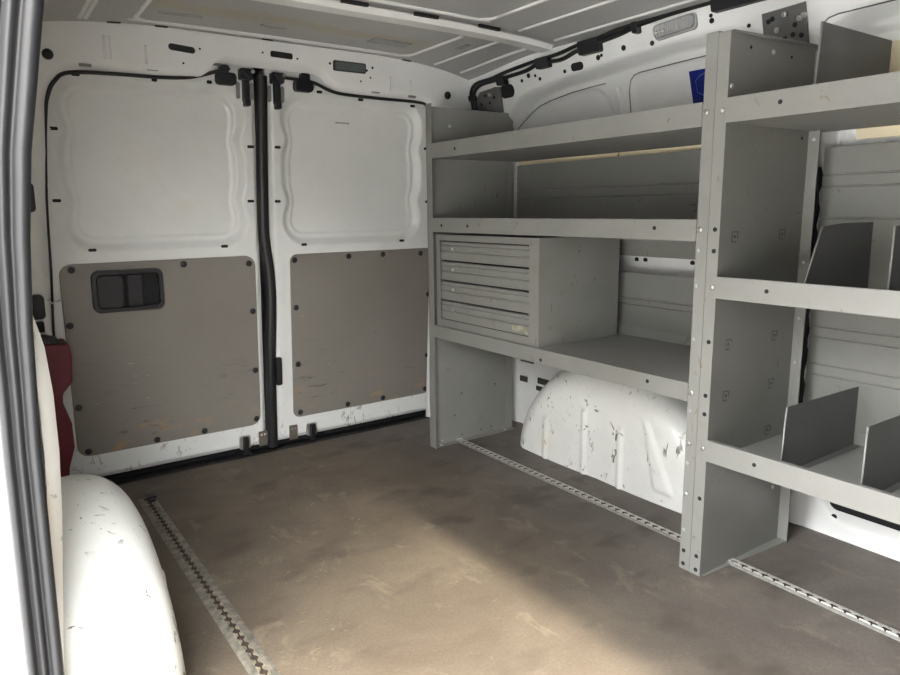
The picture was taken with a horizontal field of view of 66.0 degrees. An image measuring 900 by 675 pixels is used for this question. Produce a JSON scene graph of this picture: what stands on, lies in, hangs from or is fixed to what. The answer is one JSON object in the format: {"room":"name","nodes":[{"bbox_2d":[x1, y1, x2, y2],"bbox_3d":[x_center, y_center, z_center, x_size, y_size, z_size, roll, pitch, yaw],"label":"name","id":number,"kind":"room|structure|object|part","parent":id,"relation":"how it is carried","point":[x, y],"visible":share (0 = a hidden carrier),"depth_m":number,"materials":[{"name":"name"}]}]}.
{"room":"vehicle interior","nodes":[
{"label":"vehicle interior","id":0,"kind":"room"},
{"bbox_2d":[0,317,64,674],"bbox_3d":[-0.447,0.147,0.775,0.200,1.740,3.120,-8,13,-34],"label":"wall","id":1,"kind":"structure","parent":0,"point":[12,658],"depth_m":0.95,"materials":[{"name":"white metal"}]},
{"bbox_2d":[0,0,64,674],"bbox_3d":[-0.521,0.086,0.909,0.143,1.312,0.040,-8,13,-34],"label":"door weatherstrip","id":2,"kind":"structure","parent":1,"relation":"in","point":[21,21],"depth_m":0.86,"materials":[{"name":"rubber"}]},
{"bbox_3d":[-0.596,0.254,1.001,0.070,0.850,0.086,-8,13,-34],"label":"quarter panel","id":3,"kind":"part","parent":1,"relation":"part of","materials":[{"name":"white paint"}]},
{"bbox_2d":[31,21,471,479],"bbox_3d":[-0.596,-0.164,2.435,1.910,1.750,0.265,-8,13,-34],"label":"door frame","id":4,"kind":"structure","parent":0,"point":[109,46],"depth_m":2.06,"materials":[{"name":"white paint"}]},
{"bbox_2d":[44,64,277,476],"bbox_3d":[-0.887,-0.195,2.188,0.690,1.293,0.194,-8,13,-34],"label":"door","id":5,"kind":"structure","parent":4,"relation":"in","point":[158,235],"depth_m":2.17,"materials":[{"name":"white paint"}]},
{"bbox_3d":[-0.963,-0.146,2.118,0.044,0.098,0.018,-8,13,-34],"label":"handle lever","id":6,"kind":"part","parent":5,"relation":"part of","materials":[{"name":"black plastic"}]},
{"bbox_3d":[-0.901,0.048,2.231,0.580,0.598,0.051,-8,13,-34],"label":"lining panel","id":7,"kind":"part","parent":5,"relation":"part of","materials":[{"name":"grey wood"}]},
{"bbox_3d":[-0.666,-0.776,2.175,0.011,0.050,0.011,-8,13,-34],"label":"slotted plate","id":8,"kind":"part","parent":5,"relation":"part of","materials":[{"name":"metal"}]},
{"bbox_3d":[-0.630,-0.781,2.199,0.011,0.050,0.011,-8,13,-34],"label":"slotted plate","id":9,"kind":"part","parent":5,"relation":"part of","materials":[{"name":"metal"}]},
{"bbox_3d":[-0.669,0.361,2.482,0.030,0.054,0.010,-8,13,-34],"label":"strike plate","id":10,"kind":"part","parent":5,"relation":"part of","materials":[{"name":"metal"}]},
{"bbox_2d":[259,69,428,440],"bbox_3d":[-0.344,-0.270,2.563,0.668,1.293,0.193,-8,13,-34],"label":"door","id":11,"kind":"structure","parent":4,"relation":"in","point":[347,173],"depth_m":2.54,"materials":[{"name":"white paint"}]},
{"bbox_3d":[-0.582,-0.786,2.232,0.011,0.050,0.011,-8,13,-34],"label":"slotted plate","id":12,"kind":"part","parent":11,"relation":"part of","materials":[{"name":"metal"}]},
{"bbox_3d":[-0.546,-0.791,2.257,0.011,0.050,0.011,-8,13,-34],"label":"slotted plate","id":13,"kind":"part","parent":11,"relation":"part of","materials":[{"name":"metal"}]},
{"bbox_3d":[-0.576,0.348,2.547,0.030,0.054,0.010,-8,13,-34],"label":"strike plate","id":14,"kind":"part","parent":11,"relation":"part of","materials":[{"name":"metal"}]},
{"bbox_3d":[-0.323,-0.030,2.631,0.588,0.597,0.051,-8,13,-34],"label":"lining panel","id":15,"kind":"part","parent":11,"relation":"part of","materials":[{"name":"grey wood"}]},
{"bbox_3d":[-0.338,-0.913,2.339,0.112,0.025,0.004,-8,13,-34],"label":"glass","id":16,"kind":"part","parent":4,"relation":"part of","materials":[{"name":"grey glass"}]},
{"bbox_2d":[43,0,709,79],"bbox_3d":[0.239,-0.749,1.106,1.910,0.136,3.120,-8,13,-34],"label":"ceiling","id":17,"kind":"structure","parent":0,"point":[467,39],"depth_m":1.94,"materials":[{"name":"paint"}]},
{"bbox_2d":[109,413,899,674],"bbox_3d":[0.242,0.628,1.389,1.780,0.054,3.020,-8,13,-34],"label":"floor","id":18,"kind":"structure","parent":0,"point":[374,549],"depth_m":1.63,"materials":[{"name":"brown wood"}]},
{"bbox_2d":[40,335,74,476],"bbox_3d":[-1.099,0.211,1.915,0.116,0.434,0.110,-8,13,-34],"label":"case","id":19,"kind":"object","parent":18,"relation":"on","point":[58,352],"visible":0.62,"depth_m":1.87,"materials":[{"name":"red plastic"}]},
{"bbox_2d":[61,474,185,674],"bbox_3d":[-0.715,0.452,1.379,0.220,0.325,0.784,-8,13,-34],"label":"wheel arch","id":20,"kind":"object","parent":18,"relation":"on","point":[119,617],"visible":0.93,"depth_m":1.16,"materials":[{"name":"white paint"}]},
{"bbox_2d":[138,492,280,674],"bbox_3d":[-0.459,0.593,1.450,0.048,0.017,1.595,-8,13,-34],"label":"floor track","id":21,"kind":"object","parent":18,"relation":"on","point":[254,659],"visible":1,"depth_m":1.55,"materials":[{"name":"metal"}]},
{"bbox_3d":[-0.594,0.418,2.575,1.640,0.054,0.088,-8,13,-34],"label":"sill","id":22,"kind":"part","parent":18,"relation":"part of","materials":[{"name":"black rubber"}]},
{"bbox_2d":[425,31,722,570],"bbox_3d":[0.402,-0.139,2.089,0.404,1.204,1.108,-8,13,-34],"label":"shelving unit","id":23,"kind":"object","parent":18,"relation":"on","point":[657,204],"visible":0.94,"depth_m":2.10,"materials":[{"name":"metal"}]},
{"bbox_3d":[0.088,-0.210,2.515,0.381,1.196,0.039,-8,13,-34],"label":"panel","id":24,"kind":"part","parent":23,"relation":"part of","materials":[{"name":"grey metal"}]},
{"bbox_2d":[436,233,619,347],"bbox_3d":[0.239,-0.180,2.278,0.334,0.314,0.522,-8,13,-34],"label":"drawer cabinet","id":25,"kind":"object","parent":23,"relation":"on","point":[531,290],"visible":0.98,"depth_m":2.10,"materials":[{"name":"metal"}]},
{"bbox_3d":[0.106,-0.265,2.183,0.017,0.061,0.451,-8,13,-34],"label":"drawer","id":26,"kind":"part","parent":25,"relation":"part of","materials":[{"name":"grey metal"}]},
{"bbox_3d":[0.107,-0.199,2.195,0.017,0.061,0.451,-8,13,-34],"label":"drawer","id":27,"kind":"part","parent":25,"relation":"part of","materials":[{"name":"grey metal"}]},
{"bbox_3d":[0.108,-0.133,2.207,0.017,0.061,0.451,-8,13,-34],"label":"drawer","id":28,"kind":"part","parent":25,"relation":"part of","materials":[{"name":"grey metal"}]},
{"bbox_3d":[0.108,-0.067,2.220,0.017,0.061,0.451,-8,13,-34],"label":"drawer","id":29,"kind":"part","parent":25,"relation":"part of","materials":[{"name":"grey metal"}]},
{"bbox_2d":[434,324,690,400],"bbox_3d":[0.398,0.016,2.106,0.377,0.072,1.039,-8,13,-34],"label":"shelf","id":30,"kind":"object","parent":23,"relation":"attached to","point":[650,360],"depth_m":1.92,"materials":[{"name":"grey metal"}]},
{"bbox_2d":[432,218,696,240],"bbox_3d":[0.394,-0.330,2.042,0.377,0.047,1.039,-8,13,-34],"label":"shelf","id":31,"kind":"object","parent":23,"relation":"attached to","point":[650,229],"depth_m":1.80,"materials":[{"name":"grey metal"}]},
{"bbox_2d":[431,102,702,161],"bbox_3d":[0.391,-0.569,1.997,0.377,0.050,1.039,-8,13,-34],"label":"shelf","id":32,"kind":"object","parent":23,"relation":"attached to","point":[676,126],"depth_m":1.84,"materials":[{"name":"grey metal"}]},
{"bbox_3d":[0.558,-0.410,2.163,0.003,0.306,1.067,-8,13,-34],"label":"panel","id":33,"kind":"part","parent":23,"relation":"part of","materials":[{"name":"grey metal"}]},
{"bbox_3d":[0.562,-0.113,2.217,0.003,0.194,1.067,-8,13,-34],"label":"panel","id":34,"kind":"part","parent":23,"relation":"part of","materials":[{"name":"grey metal"}]},
{"bbox_3d":[0.704,-0.061,1.648,0.375,1.204,0.028,-8,13,-34],"label":"panel","id":35,"kind":"part","parent":23,"relation":"part of","materials":[{"name":"grey metal"}]},
{"bbox_2d":[520,370,688,513],"bbox_3d":[0.543,0.250,2.227,0.212,0.385,0.850,-8,13,-34],"label":"wheel arch","id":36,"kind":"object","parent":18,"relation":"on","point":[631,440],"visible":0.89,"depth_m":2.12,"materials":[{"name":"white paint"}]},
{"bbox_2d":[456,438,899,641],"bbox_3d":[0.655,0.535,1.724,0.036,0.006,2.370,-8,13,-34],"label":"floor track","id":37,"kind":"object","parent":18,"relation":"on","point":[861,619],"visible":0.86,"depth_m":1.67,"materials":[{"name":"metal"}]},
{"bbox_2d":[689,29,899,576],"bbox_3d":[1.042,0.019,1.202,0.412,1.200,1.100,-8,13,-34],"label":"shelving unit","id":38,"kind":"object","parent":18,"relation":"on","point":[767,180],"visible":0.97,"depth_m":1.57,"materials":[{"name":"metal"}]},
{"bbox_3d":[0.721,-0.055,1.625,0.375,1.200,0.028,-8,13,-34],"label":"panel","id":39,"kind":"part","parent":38,"relation":"part of","materials":[{"name":"grey metal"}]},
{"bbox_2d":[706,432,899,524],"bbox_3d":[1.032,0.308,1.246,0.377,0.049,1.044,-8,13,-34],"label":"shelf","id":40,"kind":"object","parent":38,"relation":"attached to","point":[837,479],"depth_m":1.45,"materials":[{"name":"grey metal"}]},
{"bbox_2d":[715,276,899,318],"bbox_3d":[1.028,-0.055,1.179,0.377,0.047,1.044,-8,13,-34],"label":"shelf","id":41,"kind":"object","parent":38,"relation":"attached to","point":[791,291],"depth_m":1.34,"materials":[{"name":"grey metal"}]},
{"bbox_3d":[0.899,-0.096,1.728,0.026,0.640,0.004,-8,13,-34],"label":"edge trim","id":42,"kind":"part","parent":38,"relation":"part of","materials":[{"name":"black rubber"}]},
{"bbox_2d":[726,71,899,131],"bbox_3d":[1.023,-0.415,1.112,0.377,0.050,1.044,-8,13,-34],"label":"shelf","id":43,"kind":"object","parent":38,"relation":"attached to","point":[871,101],"depth_m":1.33,"materials":[{"name":"grey metal"}]},
{"bbox_2d":[780,386,859,467],"bbox_3d":[0.834,0.203,1.544,0.320,0.148,0.018,-8,13,-34],"label":"divider","id":44,"kind":"object","parent":38,"relation":"on","point":[816,431],"visible":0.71,"depth_m":1.55,"materials":[{"name":"grey metal"}]},
{"bbox_2d":[804,222,872,287],"bbox_3d":[0.841,-0.167,1.489,0.294,0.155,0.018,-8,13,-34],"label":"divider","id":45,"kind":"object","parent":38,"relation":"on","point":[842,251],"visible":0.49,"depth_m":1.50,"materials":[{"name":"grey metal"}]},
{"bbox_3d":[1.202,-0.044,1.303,0.003,0.685,1.040,-8,13,-34],"label":"panel","id":46,"kind":"part","parent":38,"relation":"part of","materials":[{"name":"grey metal"}]},
{"bbox_2d":[814,21,891,83],"bbox_3d":[0.832,-0.535,1.417,0.305,0.175,0.018,-8,13,-34],"label":"divider","id":47,"kind":"object","parent":38,"relation":"on","point":[843,53],"visible":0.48,"depth_m":1.40,"materials":[{"name":"grey metal"}]},
{"bbox_2d":[860,415,899,492],"bbox_3d":[0.925,0.226,1.406,0.332,0.151,0.018,-8,13,-34],"label":"divider","id":48,"kind":"object","parent":38,"relation":"on","point":[881,457],"visible":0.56,"depth_m":1.36,"materials":[{"name":"grey metal"}]},
{"bbox_2d":[887,226,899,290],"bbox_3d":[0.934,-0.143,1.354,0.292,0.154,0.018,-8,13,-34],"label":"divider","id":49,"kind":"object","parent":38,"relation":"on","point":[894,268],"visible":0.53,"depth_m":1.28,"materials":[{"name":"grey metal"}]},
{"bbox_2d":[468,0,899,561],"bbox_3d":[0.938,-0.051,1.729,0.224,1.750,3.120,-8,13,-34],"label":"wall","id":50,"kind":"structure","parent":0,"point":[632,73],"depth_m":2.02,"materials":[{"name":"white metal"}]},
{"bbox_2d":[476,87,503,112],"bbox_3d":[0.138,-0.873,2.569,0.031,0.089,0.173,-8,13,-34],"label":"bracket","id":51,"kind":"object","parent":50,"relation":"attached to","point":[490,100],"visible":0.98,"depth_m":2.55,"materials":[{"name":"metal"}]},
{"bbox_2d":[468,0,765,109],"bbox_3d":[0.609,-0.795,1.850,0.042,0.180,1.904,-8,13,-33],"label":"harness","id":52,"kind":"object","parent":50,"relation":"attached to","point":[593,45],"visible":0.93,"depth_m":2.09,"materials":[{"name":"black plastic"}]},
{"bbox_2d":[653,12,697,40],"bbox_3d":[0.605,-0.836,1.865,0.032,0.046,0.136,-8,13,-34],"label":"lamp","id":53,"kind":"object","parent":50,"relation":"attached to","point":[688,22],"visible":1,"depth_m":1.85,"materials":[{"name":"grey plastic"}]},
{"bbox_2d":[689,69,704,103],"bbox_3d":[0.724,-0.694,1.897,0.027,0.087,0.150,-8,13,-34],"label":"sticker","id":54,"kind":"object","parent":50,"relation":"attached to","point":[697,77],"visible":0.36,"depth_m":1.94,"materials":[{"name":"blue paper"}]},
{"bbox_2d":[762,1,808,42],"bbox_3d":[0.794,-0.722,1.643,0.038,0.113,0.111,-8,13,-34],"label":"bracket","id":55,"kind":"object","parent":50,"relation":"attached to","point":[790,22],"visible":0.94,"depth_m":1.63,"materials":[{"name":"metal"}]}
]}

